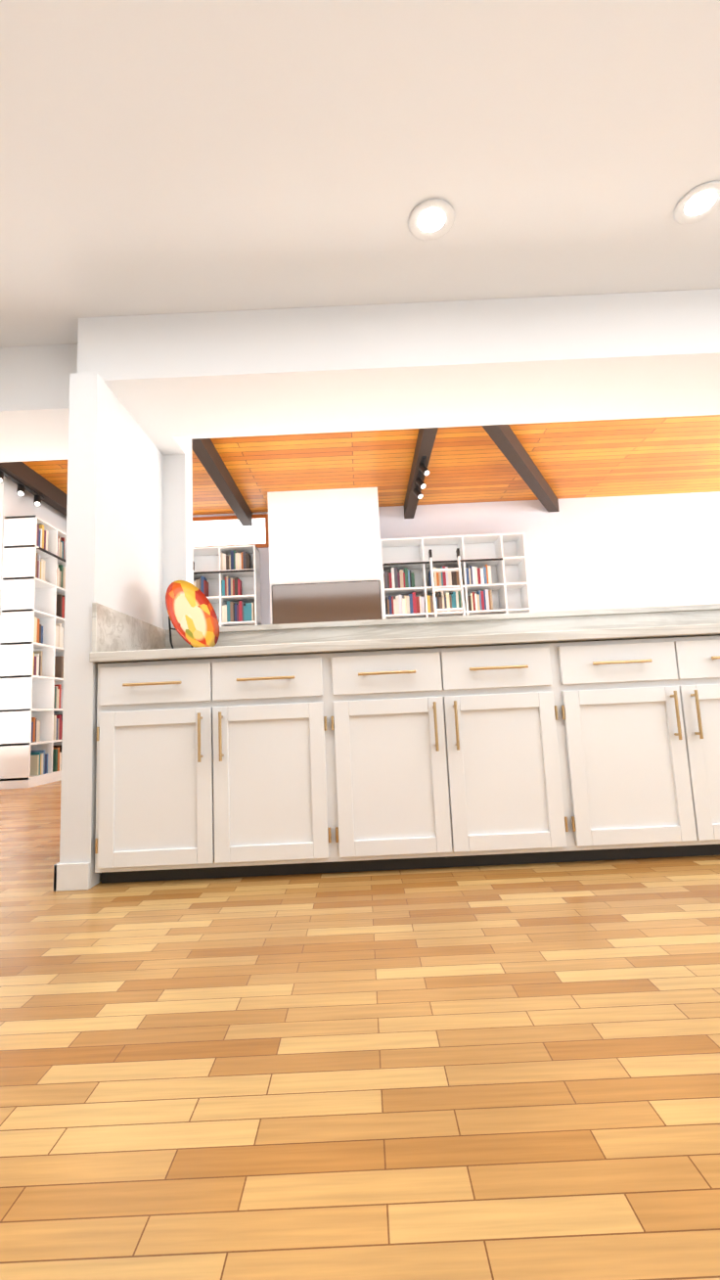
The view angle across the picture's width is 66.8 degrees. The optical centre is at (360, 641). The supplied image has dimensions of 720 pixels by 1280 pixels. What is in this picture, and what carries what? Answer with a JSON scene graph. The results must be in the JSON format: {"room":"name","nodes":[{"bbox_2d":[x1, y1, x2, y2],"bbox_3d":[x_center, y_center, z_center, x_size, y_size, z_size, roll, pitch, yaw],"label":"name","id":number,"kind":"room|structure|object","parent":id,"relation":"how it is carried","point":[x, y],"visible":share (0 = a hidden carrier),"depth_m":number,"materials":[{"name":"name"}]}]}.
{"room":"kitchen","nodes":[
{"label":"kitchen","id":0,"kind":"room"},
{"bbox_2d":[59,372,169,888],"bbox_3d":[-1.168,-0.691,2.697,0.140,3.420,0.770,-3,-7,0],"label":"wall","id":1,"kind":"structure","parent":0,"point":[128,520],"depth_m":2.34,"materials":[{"name":"white paint"}]},
{"bbox_2d":[53,862,90,891],"bbox_3d":[-1.160,0.957,2.494,0.035,0.100,0.795,-3,-7,0],"label":"baseboard","id":2,"kind":"structure","parent":1,"relation":"attached to","point":[71,876],"depth_m":2.10,"materials":[{"name":"white wood"}]},
{"bbox_2d":[0,779,719,1279],"bbox_3d":[-1.440,1.015,2.243,16.600,0.050,10.400,-3,-7,0],"label":"floor","id":3,"kind":"structure","parent":0,"point":[511,1072],"depth_m":0.97,"materials":[{"name":"brown wood"}]},
{"bbox_2d":[0,515,66,789],"bbox_3d":[-3.576,0.122,6.090,0.340,2.850,0.840,-3,-7,0],"label":"shelf","id":4,"kind":"object","parent":3,"relation":"on","point":[32,634],"visible":0.9,"depth_m":5.79,"materials":[{"name":"white wood"}]},
{"bbox_2d":[36,547,65,562],"bbox_3d":[-3.423,-0.943,6.220,0.044,0.027,0.812,-3,-7,0],"label":"rail","id":5,"kind":"object","parent":4,"relation":"attached to","point":[52,554],"visible":0.69,"depth_m":6.04,"materials":[{"name":"black metal"}]},
{"bbox_2d":[94,653,337,883],"bbox_3d":[-0.581,0.546,2.531,0.936,0.872,0.764,-3,-7,0],"label":"base cabinet","id":6,"kind":"object","parent":3,"relation":"on","point":[207,768],"depth_m":2.16,"materials":[{"name":"white wood"}]},
{"bbox_2d":[89,623,719,663],"bbox_3d":[2.811,-0.067,2.576,7.788,0.040,0.799,-3,-7,0],"label":"countertop","id":7,"kind":"structure","parent":6,"relation":"on","point":[413,643],"depth_m":2.18,"materials":[{"name":"stone"}]},
{"bbox_2d":[165,580,219,648],"bbox_3d":[-0.794,-0.113,2.744,0.303,0.403,0.409,-3,-7,0],"label":"plate","id":8,"kind":"object","parent":7,"relation":"on","point":[192,615],"visible":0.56,"depth_m":2.76,"materials":[{"name":"ceramic"}]},
{"bbox_2d":[192,545,261,626],"bbox_3d":[-2.027,0.187,7.203,1.410,2.850,0.340,-3,-7,0],"label":"bookcase","id":9,"kind":"object","parent":3,"relation":"on","point":[234,599],"visible":0.17,"depth_m":7.22,"materials":[{"name":"white wood"}]},
{"bbox_2d":[193,569,254,574],"bbox_3d":[-2.077,-0.893,7.132,1.382,0.027,0.044,-3,-7,0],"label":"rail","id":10,"kind":"object","parent":9,"relation":"attached to","point":[219,571],"visible":0.48,"depth_m":7.11,"materials":[{"name":"black metal"}]},
{"bbox_2d":[428,548,465,616],"bbox_3d":[1.147,0.094,6.727,0.390,2.641,0.472,-3,-7,0],"label":"ladder","id":11,"kind":"object","parent":3,"relation":"on","point":[461,589],"visible":0.4,"depth_m":6.93,"materials":[{"name":"white wood"}]},
{"bbox_2d":[329,642,580,872],"bbox_3d":[0.346,0.503,2.531,0.920,0.872,0.764,-3,-7,0],"label":"base cabinet","id":12,"kind":"object","parent":3,"relation":"on","point":[400,759],"depth_m":2.16,"materials":[{"name":"white wood"}]},
{"bbox_2d":[380,532,531,619],"bbox_3d":[1.284,0.035,7.206,1.910,2.850,0.340,-3,-7,0],"label":"bookcase","id":13,"kind":"object","parent":3,"relation":"on","point":[493,587],"visible":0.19,"depth_m":7.23,"materials":[{"name":"white wood"}]},
{"bbox_2d":[382,557,502,565],"bbox_3d":[1.085,-1.038,7.134,1.572,0.027,0.044,-3,-7,0],"label":"rail","id":14,"kind":"object","parent":13,"relation":"attached to","point":[436,562],"visible":0.96,"depth_m":7.12,"materials":[{"name":"black metal"}]},
{"bbox_2d":[560,635,719,861],"bbox_3d":[1.293,0.460,2.532,0.975,0.872,0.764,-3,-7,0],"label":"base cabinet","id":15,"kind":"object","parent":3,"relation":"on","point":[642,716],"depth_m":2.17,"materials":[{"name":"white wood"}]},
{"bbox_2d":[0,476,719,624],"bbox_3d":[-1.555,-0.353,5.312,16.740,3.420,4.480,-3,-7,0],"label":"wall","id":16,"kind":"structure","parent":0,"point":[621,552],"depth_m":7.50,"materials":[{"name":"white paint"}]},
{"bbox_2d":[192,513,269,548],"bbox_3d":[-2.404,-1.484,7.574,2.290,0.470,0.028,-3,-7,0],"label":"window","id":17,"kind":"structure","parent":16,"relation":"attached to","point":[221,530],"depth_m":7.58,"materials":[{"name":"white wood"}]},
{"bbox_2d":[271,580,382,624],"bbox_3d":[-0.404,-0.342,6.702,1.340,0.770,0.057,-3,-7,0],"label":"fireplace","id":18,"kind":"object","parent":16,"relation":"attached to","point":[319,602],"visible":0.52,"depth_m":6.69,"materials":[{"name":"brown metal"}]},
{"bbox_2d":[0,0,719,347],"bbox_3d":[2.081,-1.925,0.354,9.300,0.100,5.970,-3,-7,0],"label":"ceiling","id":19,"kind":"structure","parent":0,"point":[162,157],"depth_m":1.79,"materials":[{"name":"white paint"}]},
{"bbox_2d":[408,198,455,240],"bbox_3d":[0.268,-1.578,2.048,0.176,0.009,0.176,-3,-7,0],"label":"recessed light","id":20,"kind":"object","parent":19,"relation":"in","point":[433,219],"visible":1,"depth_m":2.05,"materials":[{"name":"white"}]},
{"bbox_2d":[673,181,719,225],"bbox_3d":[1.266,-1.626,2.029,0.176,0.009,0.176,-3,-7,0],"label":"recessed light","id":21,"kind":"object","parent":19,"relation":"in","point":[699,204],"visible":1,"depth_m":2.03,"materials":[{"name":"white"}]},
{"bbox_2d":[0,288,719,462],"bbox_3d":[2.103,-1.408,2.804,9.100,0.329,0.720,-3,-7,0],"label":"wall","id":22,"kind":"structure","parent":0,"point":[172,381],"depth_m":2.46,"materials":[{"name":"white paint"}]},
{"bbox_2d":[22,414,719,515],"bbox_3d":[-1.635,-2.098,5.526,16.740,0.100,4.480,-3,-7,0],"label":"ceiling","id":23,"kind":"structure","parent":0,"point":[604,458],"depth_m":6.33,"materials":[{"name":"brown wood"}]},
{"bbox_2d":[0,461,67,515],"bbox_3d":[-3.677,-1.870,5.513,0.130,0.210,4.230,-3,-7,0],"label":"beam","id":24,"kind":"structure","parent":23,"relation":"attached to","point":[56,497],"depth_m":6.14,"materials":[{"name":"brown wood"}]},
{"bbox_2d":[0,467,44,506],"bbox_3d":[-3.659,-1.641,5.853,0.111,0.162,0.900,-3,-7,0],"label":"spotlight","id":25,"kind":"object","parent":24,"relation":"attached to","point":[22,486],"visible":1,"depth_m":5.87,"materials":[{"name":"black metal"}]},
{"bbox_2d":[191,438,252,526],"bbox_3d":[-1.579,-1.966,5.515,0.130,0.210,4.230,-3,-7,0],"label":"beam","id":26,"kind":"structure","parent":23,"relation":"attached to","point":[209,457],"depth_m":6.09,"materials":[{"name":"brown wood"}]},
{"bbox_2d":[404,427,438,518],"bbox_3d":[0.668,-2.070,5.516,0.130,0.210,4.230,-3,-7,0],"label":"beam","id":27,"kind":"structure","parent":23,"relation":"attached to","point":[426,438],"depth_m":5.94,"materials":[{"name":"brown wood"}]},
{"bbox_2d":[412,456,429,499],"bbox_3d":[0.688,-1.804,6.154,0.111,0.162,0.900,-3,-7,0],"label":"spotlight","id":28,"kind":"object","parent":27,"relation":"attached to","point":[425,471],"visible":1,"depth_m":6.14,"materials":[{"name":"black metal"}]},
{"bbox_2d":[481,424,559,512],"bbox_3d":[1.620,-2.075,5.829,0.130,0.210,4.788,-7,-8,30],"label":"beam","id":29,"kind":"structure","parent":23,"relation":"attached to","point":[505,439],"depth_m":6.09,"materials":[{"name":"brown wood"}]},
{"bbox_2d":[169,411,719,628],"bbox_3d":[2.780,-0.817,3.157,8.040,3.420,0.130,-3,-7,0],"label":"wall","id":30,"kind":"structure","parent":0,"point":[180,465],"depth_m":3.14,"materials":[{"name":"white paint"}]},
{"bbox_2d":[91,602,719,652],"bbox_3d":[2.800,-0.304,2.625,7.789,0.443,0.799,-3,-7,0],"label":"backsplash","id":31,"kind":"structure","parent":30,"relation":"attached to","point":[113,630],"depth_m":2.99,"materials":[{"name":"stone"}]},
{"bbox_2d":[219,603,719,633],"bbox_3d":[0.980,-0.134,3.075,3.878,0.030,0.205,-3,-7,0],"label":"sill ledge","id":32,"kind":"object","parent":30,"relation":"attached to","point":[473,617],"visible":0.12,"depth_m":2.97,"materials":[{"name":"stone"}]}
]}

